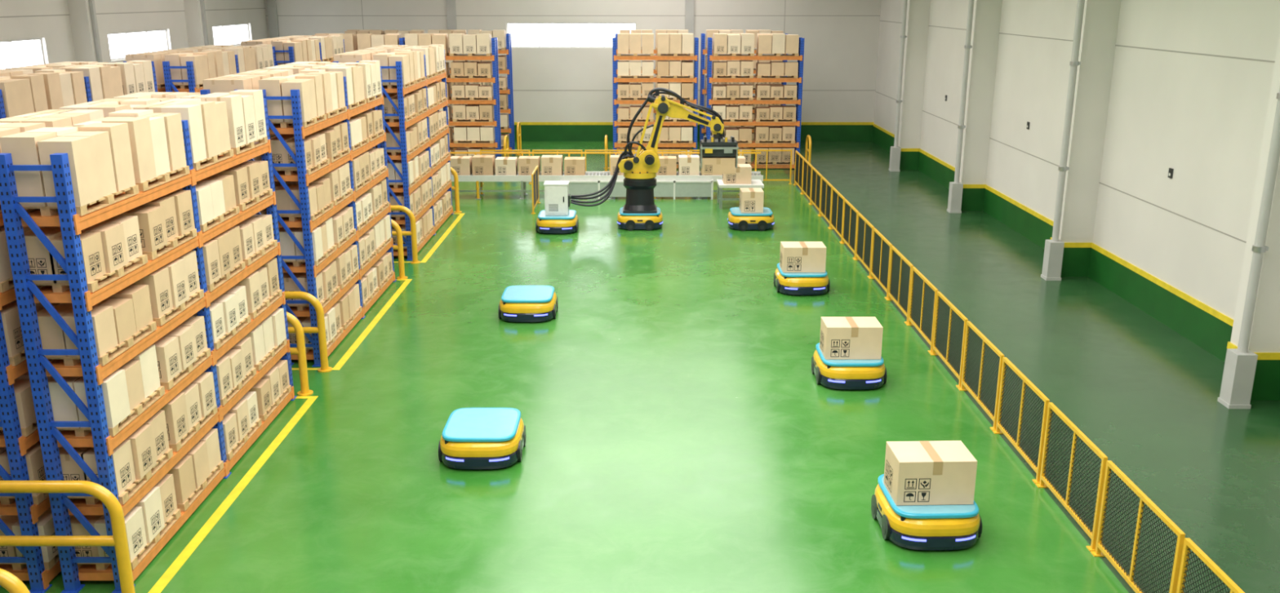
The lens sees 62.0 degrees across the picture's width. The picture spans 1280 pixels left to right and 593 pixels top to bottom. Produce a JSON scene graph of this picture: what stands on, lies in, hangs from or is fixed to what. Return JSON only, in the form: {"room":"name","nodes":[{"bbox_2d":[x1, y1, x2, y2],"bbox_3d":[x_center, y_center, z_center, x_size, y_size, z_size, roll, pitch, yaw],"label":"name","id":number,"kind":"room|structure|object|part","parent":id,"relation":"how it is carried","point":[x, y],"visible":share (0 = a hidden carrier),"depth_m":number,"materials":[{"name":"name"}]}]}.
{"room":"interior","nodes":[
{"label":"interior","id":0,"kind":"room"},
{"bbox_2d":[0,0,267,64],"bbox_3d":[-15.350,-3.948,19.460,0.900,9.000,52.200,0,16,0],"label":"wall","id":1,"kind":"structure","parent":0,"point":[68,30],"depth_m":31.02,"materials":[{"name":"grey paint"}]},
{"bbox_2d":[0,37,44,67],"bbox_3d":[-15.630,-5.793,25.797,0.060,0.800,4.200,0,16,0],"label":"window","id":2,"kind":"structure","parent":1,"relation":"in","point":[38,39],"depth_m":26.71,"materials":[{"name":"white metal"}]},
{"bbox_2d":[107,29,168,60],"bbox_3d":[-15.630,-7.862,33.110,0.060,0.800,4.200,0,16,0],"label":"window","id":3,"kind":"structure","parent":1,"relation":"in","point":[165,30],"depth_m":33.26,"materials":[{"name":"white glass"}]},
{"bbox_2d":[212,22,249,45],"bbox_3d":[-15.630,-9.973,40.567,0.060,0.800,3.900,0,16,0],"label":"window","id":4,"kind":"structure","parent":1,"relation":"in","point":[235,24],"depth_m":41.12,"materials":[{"name":"white metal"}]},
{"bbox_2d":[264,0,880,122],"bbox_3d":[-2.775,-10.997,44.372,26.050,9.000,0.420,0,16,0],"label":"wall","id":5,"kind":"structure","parent":0,"point":[550,84],"depth_m":44.21,"materials":[{"name":"grey paint"}]},
{"bbox_2d":[506,22,636,47],"bbox_3d":[-2.850,-10.926,44.434,5.400,1.030,0.060,0,16,0],"label":"window","id":6,"kind":"structure","parent":5,"relation":"in","point":[539,23],"depth_m":44.28,"materials":[{"name":"white glass"}]},
{"bbox_2d":[453,124,873,141],"bbox_3d":[-2.775,-6.961,45.351,25.450,0.700,0.135,0,16,0],"label":"baseboard","id":7,"kind":"structure","parent":5,"relation":"attached to","point":[528,132],"depth_m":45.38,"materials":[{"name":"green paint"}]},
{"bbox_2d":[514,122,874,124],"bbox_3d":[-2.775,-7.355,45.236,25.450,0.120,0.140,0,16,0],"label":"trim","id":8,"kind":"structure","parent":5,"relation":"attached to","point":[515,123],"depth_m":45.28,"materials":[{"name":"yellow paint"}]},
{"bbox_2d":[0,141,1279,592],"bbox_3d":[-2.775,0.478,20.713,26.050,0.200,52.200,0,16,0],"label":"floor","id":9,"kind":"structure","parent":0,"point":[682,437],"depth_m":15.31,"materials":[{"name":"green paint"}]},
{"bbox_2d":[0,568,30,592],"bbox_3d":[-6.090,2.934,9.165,1.940,1.362,0.240,0,16,0],"label":"guard rail","id":10,"kind":"object","parent":9,"relation":"on","point":[11,584],"visible":1,"depth_m":8.98,"materials":[{"name":"yellow metal"}]},
{"bbox_2d":[0,61,108,76],"bbox_3d":[-11.250,-1.862,19.947,0.700,4.721,5.670,0,16,0],"label":"rack","id":11,"kind":"object","parent":9,"relation":"on","point":[15,71],"visible":0.02,"depth_m":19.73,"materials":[{"name":"beige cardboard"}]},
{"bbox_2d":[0,480,135,592],"bbox_3d":[-6.090,2.488,10.743,1.940,1.362,0.240,0,16,0],"label":"guard rail","id":12,"kind":"object","parent":9,"relation":"on","point":[118,540],"visible":1,"depth_m":10.69,"materials":[{"name":"yellow metal"}]},
{"bbox_2d":[0,60,157,119],"bbox_3d":[-10.370,-1.862,19.947,0.700,4.721,5.670,0,16,0],"label":"rack","id":13,"kind":"object","parent":9,"relation":"on","point":[56,88],"visible":0.13,"depth_m":18.95,"materials":[{"name":"beige cardboard"}]},
{"bbox_2d":[0,92,199,592],"bbox_3d":[-6.560,0.058,13.163,0.700,4.721,5.670,0,16,0],"label":"rack","id":14,"kind":"object","parent":9,"relation":"on","point":[21,459],"visible":0.12,"depth_m":10.94,"materials":[{"name":"blue paint"}]},
{"bbox_2d":[0,89,297,592],"bbox_3d":[-5.680,0.058,13.163,0.700,4.721,5.670,0,16,0],"label":"rack","id":15,"kind":"object","parent":9,"relation":"on","point":[158,366],"visible":0.98,"depth_m":11.58,"materials":[{"name":"blue paint"}]},
{"bbox_2d":[123,44,233,92],"bbox_3d":[-11.250,-3.890,27.115,0.700,4.721,5.670,0,16,0],"label":"rack","id":16,"kind":"object","parent":9,"relation":"on","point":[157,58],"visible":0.02,"depth_m":24.34,"materials":[{"name":"blue paint"}]},
{"bbox_2d":[162,44,275,94],"bbox_3d":[-10.370,-3.890,27.115,0.700,4.721,5.670,0,16,0],"label":"rack","id":17,"kind":"object","parent":9,"relation":"on","point":[186,71],"visible":0.06,"depth_m":24.88,"materials":[{"name":"beige cardboard"}]},
{"bbox_2d":[200,61,336,273],"bbox_3d":[-6.560,-1.862,19.947,0.700,4.721,5.670,0,16,0],"label":"rack","id":18,"kind":"object","parent":9,"relation":"on","point":[249,80],"visible":0.02,"depth_m":17.55,"materials":[{"name":"beige cardboard"}]},
{"bbox_2d":[240,35,312,45],"bbox_3d":[-11.250,-5.851,34.043,0.700,4.721,5.670,0,16,0],"label":"rack","id":19,"kind":"object","parent":9,"relation":"on","point":[266,41],"visible":0.02,"depth_m":31.65,"materials":[{"name":"beige cardboard"}]},
{"bbox_2d":[286,311,313,396],"bbox_3d":[-6.090,0.865,16.478,1.940,1.362,0.240,0,16,0],"label":"guard rail","id":20,"kind":"object","parent":9,"relation":"on","point":[293,321],"visible":0.42,"depth_m":16.44,"materials":[{"name":"yellow metal"}]},
{"bbox_2d":[148,213,465,592],"bbox_3d":[-6.100,1.380,17.149,2.200,0.001,27.650,0,16,0],"label":"floor marking","id":21,"kind":"object","parent":9,"relation":"on","point":[160,585],"depth_m":14.44,"materials":[{"name":"yellow paint"}]},
{"bbox_2d":[271,35,345,66],"bbox_3d":[-10.370,-5.851,34.043,0.700,4.721,5.670,0,16,0],"label":"rack","id":22,"kind":"object","parent":9,"relation":"on","point":[314,48],"visible":0.08,"depth_m":32.41,"materials":[{"name":"beige cardboard"}]},
{"bbox_2d":[284,291,332,373],"bbox_3d":[-6.090,0.571,17.517,1.940,1.362,0.240,0,16,0],"label":"guard rail","id":23,"kind":"object","parent":9,"relation":"on","point":[320,330],"visible":0.5,"depth_m":17.46,"materials":[{"name":"yellow metal"}]},
{"bbox_2d":[258,60,396,367],"bbox_3d":[-5.680,-1.862,19.947,0.700,4.721,5.670,0,16,0],"label":"rack","id":24,"kind":"object","parent":9,"relation":"on","point":[333,206],"visible":0.92,"depth_m":18.57,"materials":[{"name":"beige cardboard"}]},
{"bbox_2d":[332,44,411,147],"bbox_3d":[-6.560,-3.890,27.115,0.700,4.721,5.670,0,16,0],"label":"rack","id":25,"kind":"object","parent":9,"relation":"on","point":[366,54],"visible":0.02,"depth_m":24.80,"materials":[{"name":"beige cardboard"}]},
{"bbox_2d":[391,219,407,279],"bbox_3d":[-6.090,-1.057,23.271,1.940,1.362,0.240,0,16,0],"label":"guard rail","id":26,"kind":"object","parent":9,"relation":"on","point":[399,246],"visible":0.36,"depth_m":23.24,"materials":[{"name":"yellow metal"}]},
{"bbox_2d":[391,205,420,264],"bbox_3d":[-6.090,-1.444,24.638,1.940,1.362,0.240,0,16,0],"label":"guard rail","id":27,"kind":"object","parent":9,"relation":"on","point":[412,233],"visible":0.46,"depth_m":24.58,"materials":[{"name":"yellow metal"}]},
{"bbox_2d":[312,33,501,166],"bbox_3d":[-8.300,-6.932,37.863,6.598,4.721,0.700,0,16,0],"label":"rack","id":28,"kind":"object","parent":9,"relation":"on","point":[474,106],"visible":0.25,"depth_m":37.43,"materials":[{"name":"beige cardboard"}]},
{"bbox_2d":[373,44,453,260],"bbox_3d":[-5.680,-3.890,27.115,0.700,4.721,5.670,0,16,0],"label":"rack","id":29,"kind":"object","parent":9,"relation":"on","point":[418,147],"visible":0.91,"depth_m":25.76,"materials":[{"name":"blue paint"}]},
{"bbox_2d":[344,29,515,151],"bbox_3d":[-8.300,-8.075,41.904,6.598,4.721,0.700,0,16,0],"label":"rack","id":30,"kind":"object","parent":9,"relation":"on","point":[504,39],"visible":0.1,"depth_m":41.48,"materials":[{"name":"blue paint"}]},
{"bbox_2d":[450,167,462,213],"bbox_3d":[-6.090,-3.078,30.411,1.940,1.362,0.240,0,16,0],"label":"guard rail","id":31,"kind":"object","parent":9,"relation":"on","point":[453,171],"visible":0.39,"depth_m":30.37,"materials":[{"name":"yellow metal"}]},
{"bbox_2d":[438,408,525,470],"bbox_3d":[-2.130,1.918,14.438,1.096,0.447,1.223,0,16,0],"label":"vehicle","id":32,"kind":"object","parent":9,"relation":"on","point":[472,438],"visible":1,"depth_m":14.00,"materials":[{"name":"blue plastic"}]},
{"bbox_2d":[503,134,509,156],"bbox_3d":[-4.750,-5.118,37.836,0.240,1.245,1.040,0,16,0],"label":"guard rail","id":33,"kind":"object","parent":9,"relation":"on","point":[505,138],"visible":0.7,"depth_m":37.57,"materials":[{"name":"yellow metal"}]},
{"bbox_2d":[515,121,521,155],"bbox_3d":[-4.750,-6.234,41.781,0.240,1.245,1.040,0,16,0],"label":"guard rail","id":34,"kind":"object","parent":9,"relation":"on","point":[518,124],"visible":0.84,"depth_m":41.47,"materials":[{"name":"yellow metal"}]},
{"bbox_2d":[497,285,558,322],"bbox_3d":[-2.170,0.140,20.721,1.096,0.447,1.223,0,16,0],"label":"vehicle","id":35,"kind":"object","parent":9,"relation":"on","point":[517,304],"visible":1,"depth_m":20.23,"materials":[{"name":"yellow plastic"}]},
{"bbox_2d":[531,165,540,213],"bbox_3d":[-3.050,-3.138,31.049,0.120,1.130,1.700,0,16,0],"label":"fence","id":36,"kind":"object","parent":9,"relation":"on","point":[535,175],"visible":1,"depth_m":30.90,"materials":[{"name":"yellow metal"}]},
{"bbox_2d":[535,209,578,234],"bbox_3d":[-2.190,-1.984,28.226,1.096,0.447,1.223,0,16,0],"label":"vehicle","id":37,"kind":"object","parent":9,"relation":"on","point":[546,224],"visible":0.93,"depth_m":27.70,"materials":[{"name":"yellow plastic"}]},
{"bbox_2d":[543,181,570,215],"bbox_3d":[-2.180,-2.597,28.048,0.660,0.830,0.550,0,16,0],"label":"base cabinet","id":38,"kind":"object","parent":37,"relation":"on","point":[557,196],"visible":1,"depth_m":27.82,"materials":[{"name":"white metal"}]},
{"bbox_2d":[449,151,763,199],"bbox_3d":[-1.425,-3.727,32.763,10.350,1.330,0.900,0,16,0],"label":"conveyor","id":39,"kind":"object","parent":9,"relation":"on","point":[688,181],"visible":0.63,"depth_m":32.43,"materials":[{"name":"white metal"}]},
{"bbox_2d":[603,134,609,171],"bbox_3d":[-1.200,-5.118,37.836,0.240,1.245,1.040,0,16,0],"label":"guard rail","id":40,"kind":"object","parent":9,"relation":"on","point":[606,135],"visible":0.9,"depth_m":37.47,"materials":[{"name":"yellow metal"}]},
{"bbox_2d":[480,150,792,184],"bbox_3d":[-0.130,-4.273,35.061,10.300,1.130,0.120,0,16,0],"label":"fence","id":41,"kind":"object","parent":9,"relation":"on","point":[790,153],"visible":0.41,"depth_m":34.97,"materials":[{"name":"metal"}]},
{"bbox_3d":[-4.430,-4.273,35.061,1.700,1.130,0.120,0,16,0],"label":"panel","id":42,"kind":"part","parent":41,"relation":"part of","materials":[{"name":"yellow paint"}]},
{"bbox_3d":[-2.710,-4.273,35.061,1.700,1.130,0.120,0,16,0],"label":"panel","id":43,"kind":"part","parent":41,"relation":"part of","materials":[{"name":"yellow paint"}]},
{"bbox_3d":[-0.990,-4.273,35.061,1.700,1.130,0.120,0,16,0],"label":"panel","id":44,"kind":"part","parent":41,"relation":"part of","materials":[{"name":"yellow paint"}]},
{"bbox_3d":[0.730,-4.273,35.061,1.700,1.130,0.120,0,16,0],"label":"panel","id":45,"kind":"part","parent":41,"relation":"part of","materials":[{"name":"yellow paint"}]},
{"bbox_3d":[2.450,-4.273,35.061,1.700,1.130,0.120,0,16,0],"label":"panel","id":46,"kind":"part","parent":41,"relation":"part of","materials":[{"name":"yellow paint"}]},
{"bbox_3d":[4.170,-4.273,35.061,1.700,1.130,0.120,0,16,0],"label":"panel","id":47,"kind":"part","parent":41,"relation":"part of","materials":[{"name":"yellow paint"}]},
{"bbox_2d":[617,207,662,231],"bbox_3d":[0.000,-2.106,28.659,1.223,0.447,1.096,0,16,0],"label":"vehicle","id":48,"kind":"object","parent":9,"relation":"on","point":[629,221],"visible":0.89,"depth_m":28.17,"materials":[{"name":"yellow plastic"}]},
{"bbox_2d":[570,87,738,213],"bbox_3d":[0.376,-3.866,28.089,4.408,3.250,1.020,0,16,0],"label":"robot","id":49,"kind":"object","parent":48,"relation":"on","point":[718,154],"visible":1,"depth_m":27.95,"materials":[{"name":"yellow metal"}]},
{"bbox_2d":[615,29,688,151],"bbox_3d":[0.540,-8.075,41.904,3.058,4.721,0.700,0,16,0],"label":"rack","id":50,"kind":"object","parent":9,"relation":"on","point":[621,31],"visible":0.06,"depth_m":41.36,"materials":[{"name":"blue paint"}]},
{"bbox_2d":[612,33,698,168],"bbox_3d":[0.540,-6.932,37.863,3.058,4.721,0.700,0,16,0],"label":"rack","id":51,"kind":"object","parent":9,"relation":"on","point":[673,136],"visible":0.68,"depth_m":37.41,"materials":[{"name":"beige cardboard"}]},
{"bbox_2d":[716,164,764,208],"bbox_3d":[2.950,-3.273,31.395,1.300,1.202,1.000,0,16,0],"label":"table","id":52,"kind":"object","parent":9,"relation":"on","point":[742,177],"visible":0.88,"depth_m":31.02,"materials":[{"name":"white metal"}]},
{"bbox_2d":[699,29,788,151],"bbox_3d":[4.050,-8.075,41.904,3.398,4.721,0.700,0,16,0],"label":"rack","id":53,"kind":"object","parent":9,"relation":"on","point":[709,33],"visible":0.24,"depth_m":41.48,"materials":[{"name":"blue paint"}]},
{"bbox_2d":[727,207,774,231],"bbox_3d":[2.980,-2.093,28.611,1.223,0.447,1.096,0,16,0],"label":"vehicle","id":54,"kind":"object","parent":9,"relation":"on","point":[737,220],"visible":0.95,"depth_m":28.12,"materials":[{"name":"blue plastic"}]},
{"bbox_2d":[739,187,764,213],"bbox_3d":[2.980,-2.578,28.474,0.583,0.562,0.623,0,16,0],"label":"cardboard box","id":55,"kind":"object","parent":54,"relation":"on","point":[751,199],"visible":1,"depth_m":28.19,"materials":[{"name":"brown cardboard"}]},
{"bbox_2d":[706,33,804,168],"bbox_3d":[4.050,-6.932,37.863,3.398,4.721,0.700,0,16,0],"label":"rack","id":56,"kind":"object","parent":9,"relation":"on","point":[768,134],"visible":0.79,"depth_m":37.51,"materials":[{"name":"beige cardboard"}]},
{"bbox_2d":[773,262,830,295],"bbox_3d":[3.420,-0.378,22.549,1.096,0.447,1.223,0,16,0],"label":"vehicle","id":57,"kind":"object","parent":9,"relation":"on","point":[787,283],"visible":0.8,"depth_m":22.01,"materials":[{"name":"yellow plastic"}]},
{"bbox_2d":[779,241,826,272],"bbox_3d":[3.420,-0.835,22.368,0.883,0.532,0.583,0,16,0],"label":"cardboard box","id":58,"kind":"object","parent":57,"relation":"on","point":[794,256],"visible":1,"depth_m":22.10,"materials":[{"name":"brown cardboard"}]},
{"bbox_2d":[804,134,811,171],"bbox_3d":[5.980,-5.118,37.836,0.240,1.245,1.040,0,16,0],"label":"guard rail","id":59,"kind":"object","parent":9,"relation":"on","point":[808,136],"visible":0.84,"depth_m":37.50,"materials":[{"name":"yellow metal"}]},
{"bbox_2d":[811,342,886,390],"bbox_3d":[3.380,1.120,17.257,1.096,0.447,1.223,0,16,0],"label":"vehicle","id":60,"kind":"object","parent":9,"relation":"on","point":[841,375],"visible":0.8,"depth_m":16.72,"materials":[{"name":"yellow plastic"}]},
{"bbox_2d":[819,316,883,359],"bbox_3d":[3.380,0.663,17.076,0.883,0.532,0.583,0,16,0],"label":"cardboard box","id":61,"kind":"object","parent":60,"relation":"on","point":[842,338],"visible":1,"depth_m":16.82,"materials":[{"name":"brown cardboard"}]},
{"bbox_2d":[888,0,907,171],"bbox_3d":[9.040,-8.796,36.629,0.330,8.980,0.330,0,16,0],"label":"steel post","id":62,"kind":"object","parent":9,"relation":"on","point":[895,153],"visible":1,"depth_m":37.18,"materials":[{"name":"white metal"}]},
{"bbox_2d":[871,474,982,551],"bbox_3d":[3.330,2.492,12.407,1.096,0.447,1.223,0,16,-2],"label":"vehicle","id":63,"kind":"object","parent":9,"relation":"on","point":[914,527],"visible":0.73,"depth_m":11.88,"materials":[{"name":"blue plastic"}]},
{"bbox_2d":[883,440,977,506],"bbox_3d":[3.330,2.027,12.255,0.883,0.532,0.583,0,16,-2],"label":"cardboard box","id":64,"kind":"object","parent":63,"relation":"on","point":[924,473],"visible":1,"depth_m":12.01,"materials":[{"name":"brown cardboard"}]},
{"bbox_2d":[946,0,973,213],"bbox_3d":[9.040,-6.754,29.412,0.330,8.980,0.330,0,16,0],"label":"steel post","id":65,"kind":"object","parent":9,"relation":"on","point":[955,193],"visible":1,"depth_m":29.96,"materials":[{"name":"white metal"}]},
{"bbox_2d":[792,151,1244,592],"bbox_3d":[5.100,-0.023,20.041,0.120,1.130,30.940,0,16,0],"label":"fence","id":66,"kind":"object","parent":9,"relation":"on","point":[1183,547],"visible":1,"depth_m":13.98,"materials":[{"name":"yellow metal"}]},
{"bbox_3d":[5.100,-4.003,34.109,0.120,1.130,1.700,0,16,0],"label":"panel","id":67,"kind":"part","parent":66,"relation":"part of","materials":[{"name":"yellow paint"}]},
{"bbox_3d":[5.100,-3.535,32.454,0.120,1.130,1.700,0,16,0],"label":"panel","id":68,"kind":"part","parent":66,"relation":"part of","materials":[{"name":"yellow paint"}]},
{"bbox_3d":[5.100,-3.067,30.799,0.120,1.130,1.700,0,16,0],"label":"panel","id":69,"kind":"part","parent":66,"relation":"part of","materials":[{"name":"yellow paint"}]},
{"bbox_3d":[5.100,-2.598,29.144,0.120,1.130,1.700,0,16,0],"label":"panel","id":70,"kind":"part","parent":66,"relation":"part of","materials":[{"name":"yellow paint"}]},
{"bbox_3d":[5.100,-2.130,27.489,0.120,1.130,1.700,0,16,0],"label":"panel","id":71,"kind":"part","parent":66,"relation":"part of","materials":[{"name":"yellow paint"}]},
{"bbox_3d":[5.100,-1.662,25.834,0.120,1.130,1.700,0,16,0],"label":"panel","id":72,"kind":"part","parent":66,"relation":"part of","materials":[{"name":"yellow paint"}]},
{"bbox_3d":[5.100,-1.193,24.179,0.120,1.130,1.700,0,16,0],"label":"panel","id":73,"kind":"part","parent":66,"relation":"part of","materials":[{"name":"yellow paint"}]},
{"bbox_3d":[5.100,-0.725,22.524,0.120,1.130,1.700,0,16,0],"label":"panel","id":74,"kind":"part","parent":66,"relation":"part of","materials":[{"name":"yellow paint"}]},
{"bbox_3d":[5.100,-0.257,20.869,0.120,1.130,1.700,0,16,0],"label":"panel","id":75,"kind":"part","parent":66,"relation":"part of","materials":[{"name":"yellow paint"}]},
{"bbox_3d":[5.100,0.211,19.213,0.120,1.130,1.700,0,16,0],"label":"panel","id":76,"kind":"part","parent":66,"relation":"part of","materials":[{"name":"yellow paint"}]},
{"bbox_3d":[5.100,0.680,17.558,0.120,1.130,1.700,0,16,0],"label":"panel","id":77,"kind":"part","parent":66,"relation":"part of","materials":[{"name":"yellow paint"}]},
{"bbox_3d":[5.100,1.148,15.903,0.120,1.130,1.700,0,16,0],"label":"panel","id":78,"kind":"part","parent":66,"relation":"part of","materials":[{"name":"yellow paint"}]},
{"bbox_3d":[5.100,1.617,14.248,0.120,1.130,1.700,0,16,0],"label":"panel","id":79,"kind":"part","parent":66,"relation":"part of","materials":[{"name":"yellow paint"}]},
{"bbox_3d":[5.100,2.085,12.594,0.120,1.130,1.700,0,16,0],"label":"panel","id":80,"kind":"part","parent":66,"relation":"part of","materials":[{"name":"yellow paint"}]},
{"bbox_3d":[5.100,2.553,10.938,0.120,1.130,1.700,0,16,0],"label":"panel","id":81,"kind":"part","parent":66,"relation":"part of","materials":[{"name":"yellow paint"}]},
{"bbox_3d":[5.100,3.022,9.283,0.120,1.130,1.700,0,16,0],"label":"panel","id":82,"kind":"part","parent":66,"relation":"part of","materials":[{"name":"yellow paint"}]},
{"bbox_2d":[1040,0,1084,280],"bbox_3d":[9.040,-4.712,22.196,0.330,8.980,0.330,0,16,0],"label":"steel post","id":83,"kind":"object","parent":9,"relation":"on","point":[1054,248],"visible":1,"depth_m":22.74,"materials":[{"name":"white metal"}]},
{"bbox_2d":[1217,87,1279,408],"bbox_3d":[9.040,-2.669,14.979,0.330,8.980,0.330,0,16,0],"label":"steel post","id":84,"kind":"object","parent":9,"relation":"on","point":[1240,364],"visible":1,"depth_m":15.78,"materials":[{"name":"white metal"}]},
{"bbox_2d":[873,0,1279,352],"bbox_3d":[9.750,-3.948,19.460,1.000,9.000,52.200,0,16,0],"label":"wall","id":85,"kind":"structure","parent":0,"point":[1188,87],"depth_m":21.89,"materials":[{"name":"grey paint"}]},
{"bbox_2d":[1026,121,1030,128],"bbox_3d":[9.932,-4.381,27.236,0.036,0.180,0.120,0,16,0],"label":"wall outlet","id":86,"kind":"object","parent":85,"relation":"attached to","point":[1028,122],"visible":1,"depth_m":27.20,"materials":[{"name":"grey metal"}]},
{"bbox_2d":[872,126,1279,400],"bbox_3d":[9.590,0.065,20.596,0.720,0.660,51.600,0,16,0],"label":"baseboard","id":87,"kind":"structure","parent":85,"relation":"attached to","point":[1206,331],"depth_m":22.18,"materials":[{"name":"green paint"}]},
{"bbox_2d":[873,123,1279,359],"bbox_3d":[9.588,-0.306,20.491,0.725,0.110,51.600,0,16,0],"label":"trim","id":88,"kind":"structure","parent":85,"relation":"attached to","point":[1261,356],"depth_m":22.02,"materials":[{"name":"yellow paint"}]},
{"bbox_2d":[1168,168,1173,178],"bbox_3d":[9.932,-2.312,19.923,0.036,0.180,0.120,0,16,0],"label":"wall outlet","id":89,"kind":"object","parent":85,"relation":"attached to","point":[1171,170],"visible":1,"depth_m":19.89,"materials":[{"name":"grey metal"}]}
]}

